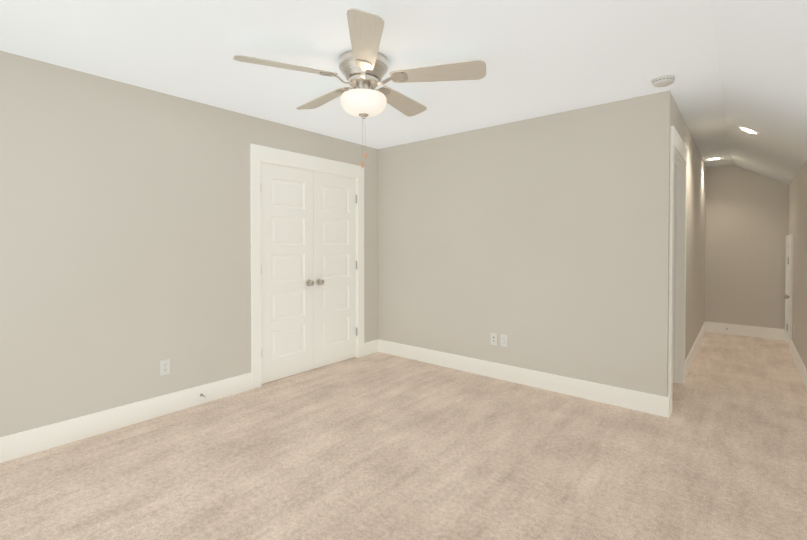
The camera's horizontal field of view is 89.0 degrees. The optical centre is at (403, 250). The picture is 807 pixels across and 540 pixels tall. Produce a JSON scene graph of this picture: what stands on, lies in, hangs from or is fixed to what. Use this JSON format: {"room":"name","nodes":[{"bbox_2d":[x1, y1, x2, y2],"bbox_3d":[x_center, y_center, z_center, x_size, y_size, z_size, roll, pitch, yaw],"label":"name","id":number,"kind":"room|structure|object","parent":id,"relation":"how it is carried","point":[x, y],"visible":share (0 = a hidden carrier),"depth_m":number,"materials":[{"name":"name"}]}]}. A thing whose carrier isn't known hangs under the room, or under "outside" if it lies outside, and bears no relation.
{"room":"empty bedroom","nodes":[
{"label":"empty bedroom","id":0,"kind":"room"},
{"bbox_2d":[0,50,378,436],"bbox_3d":[-1.663,-0.063,3.401,0.120,2.620,4.367,1,1,40],"label":"wall","id":1,"kind":"structure","parent":0,"point":[125,248],"depth_m":2.90,"materials":[{"name":"beige paint"}]},
{"bbox_2d":[0,372,251,462],"bbox_3d":[-2.133,1.181,2.742,0.019,0.150,2.427,1,1,40],"label":"baseboard","id":2,"kind":"structure","parent":1,"relation":"attached to","point":[25,443],"depth_m":2.86,"materials":[{"name":"white paint"}]},
{"bbox_2d":[160,359,169,375],"bbox_3d":[-1.817,0.891,3.128,0.008,0.115,0.070,1,1,40],"label":"outlet","id":3,"kind":"object","parent":1,"relation":"attached to","point":[165,367],"visible":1,"depth_m":3.12,"materials":[{"name":"white plastic"}]},
{"bbox_2d":[261,163,313,383],"bbox_3d":[-1.105,0.212,3.968,0.105,2.030,0.608,1,1,40],"label":"closet door","id":4,"kind":"structure","parent":1,"relation":"in","point":[287,328],"depth_m":3.97,"materials":[{"name":"white paint"}]},
{"bbox_2d":[250,144,363,388],"bbox_3d":[-0.955,0.140,4.244,0.142,2.190,1.411,1,1,40],"label":"trim","id":5,"kind":"structure","parent":1,"relation":"attached to","point":[259,154],"depth_m":3.82,"materials":[{"name":"white paint"}]},
{"bbox_2d":[313,171,356,368],"bbox_3d":[-0.715,0.205,4.439,0.105,2.030,0.608,1,1,40],"label":"closet door","id":6,"kind":"structure","parent":1,"relation":"in","point":[334,258],"depth_m":4.43,"materials":[{"name":"white paint"}]},
{"bbox_2d":[0,352,806,539],"bbox_3d":[-0.499,1.313,2.263,5.150,0.100,4.427,1,1,40],"label":"floor carpet","id":7,"kind":"object","parent":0,"point":[379,446],"visible":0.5,"depth_m":2.34,"materials":[{"name":"beige carpet"}]},
{"bbox_2d":[0,0,806,183],"bbox_3d":[0.777,-1.054,3.914,4.970,0.532,8.690,1,1,40],"label":"ceiling","id":8,"kind":"structure","parent":0,"point":[539,58],"depth_m":2.46,"materials":[{"name":"white paint"}]},
{"bbox_2d":[233,8,485,167],"bbox_3d":[-0.257,-0.849,2.604,1.434,0.667,1.441,1,1,40],"label":"fan","id":9,"kind":"object","parent":8,"relation":"hanging from","point":[363,65],"visible":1,"depth_m":2.46,"materials":[{"name":"beige wood"}]},
{"bbox_2d":[651,75,674,86],"bbox_3d":[1.795,-1.163,2.844,0.140,0.044,0.140,1,1,40],"label":"smoke detector","id":10,"kind":"object","parent":8,"relation":"attached to","point":[663,80],"visible":1,"depth_m":2.80,"materials":[{"name":"white plastic"}]},
{"bbox_2d":[705,157,722,159],"bbox_3d":[4.138,-1.218,5.474,0.194,0.008,0.194,1,1,40],"label":"recessed light","id":11,"kind":"object","parent":8,"relation":"in","point":[715,158],"visible":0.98,"depth_m":5.45,"materials":[{"name":"white glass"}]},
{"bbox_2d":[737,126,760,134],"bbox_3d":[3.176,-1.104,3.779,0.170,0.101,0.194,1,1,40],"label":"recessed light","id":12,"kind":"object","parent":8,"relation":"in","point":[748,130],"visible":1,"depth_m":3.77,"materials":[{"name":"white glass"}]},
{"bbox_2d":[378,90,671,396],"bbox_3d":[0.877,-0.072,4.056,2.960,2.620,0.120,1,1,40],"label":"wall","id":13,"kind":"structure","parent":0,"point":[542,242],"depth_m":3.68,"materials":[{"name":"beige paint"}]},
{"bbox_2d":[490,333,496,344],"bbox_3d":[0.874,0.863,3.983,0.070,0.115,0.016,1,1,40],"label":"outlet","id":14,"kind":"object","parent":13,"relation":"attached to","point":[493,338],"visible":1,"depth_m":3.99,"materials":[{"name":"white plastic"}]},
{"bbox_2d":[501,334,507,346],"bbox_3d":[0.959,0.864,3.918,0.070,0.115,0.008,1,1,40],"label":"electrical outlet","id":15,"kind":"object","parent":13,"relation":"attached to","point":[504,340],"visible":1,"depth_m":3.91,"materials":[{"name":"white plastic"}]},
{"bbox_2d":[376,339,669,417],"bbox_3d":[0.844,1.163,4.021,2.976,0.150,0.029,1,1,40],"label":"baseboard","id":16,"kind":"structure","parent":13,"relation":"attached to","point":[612,395],"depth_m":3.68,"materials":[{"name":"white paint"}]},
{"bbox_2d":[672,96,705,359],"bbox_3d":[3.259,-0.082,4.709,0.120,2.620,3.923,1,1,40],"label":"wall","id":17,"kind":"structure","parent":0,"point":[695,242],"depth_m":4.66,"materials":[{"name":"beige paint"}]},
{"bbox_2d":[668,126,687,414],"bbox_3d":[2.285,0.153,3.517,0.142,2.185,0.990,1,1,40],"label":"door frame","id":18,"kind":"structure","parent":17,"relation":"attached to","point":[677,254],"depth_m":3.80,"materials":[{"name":"white paint"}]},
{"bbox_2d":[685,322,707,378],"bbox_3d":[3.566,1.150,4.989,0.019,0.150,2.888,1,1,40],"label":"baseboard","id":19,"kind":"structure","parent":17,"relation":"attached to","point":[689,360],"depth_m":4.70,"materials":[{"name":"white paint"}]},
{"bbox_2d":[670,332,806,447],"bbox_3d":[2.257,1.266,5.596,5.150,0.100,4.223,1,1,40],"label":"floor","id":20,"kind":"structure","parent":0,"point":[751,386],"depth_m":3.64,"materials":[{"name":"beige carpet"}]},
{"bbox_2d":[705,165,787,328],"bbox_3d":[4.814,-0.098,5.891,1.010,2.620,0.120,1,1,40],"label":"wall","id":21,"kind":"structure","parent":0,"point":[746,234],"depth_m":5.80,"materials":[{"name":"beige paint"}]},
{"bbox_2d":[708,322,784,339],"bbox_3d":[4.825,1.138,5.795,0.850,0.150,0.040,1,1,40],"label":"baseboard","id":22,"kind":"structure","parent":21,"relation":"attached to","point":[733,329],"depth_m":5.78,"materials":[{"name":"white paint"}]},
{"bbox_2d":[788,160,806,368],"bbox_3d":[2.646,0.111,2.385,0.120,2.300,8.290,1,1,40],"label":"wall","id":23,"kind":"structure","parent":0,"point":[797,206],"depth_m":4.33,"materials":[{"name":"beige paint"}]},
{"bbox_2d":[784,247,789,342],"bbox_3d":[4.885,0.582,5.212,0.105,1.255,0.583,1,1,40],"label":"wall door","id":24,"kind":"structure","parent":23,"relation":"in","point":[786,296],"depth_m":5.34,"materials":[{"name":"white paint"}]},
{"bbox_2d":[785,234,792,351],"bbox_3d":[4.929,0.515,5.169,0.142,1.415,0.770,1,1,40],"label":"door frame","id":25,"kind":"structure","parent":23,"relation":"attached to","point":[789,240],"depth_m":5.03,"materials":[{"name":"white paint"}]},
{"bbox_2d":[790,340,806,389],"bbox_3d":[2.333,1.190,2.130,0.019,0.150,7.235,1,1,40],"label":"baseboard","id":26,"kind":"structure","parent":23,"relation":"attached to","point":[801,368],"depth_m":4.14,"materials":[{"name":"white paint"}]}
]}

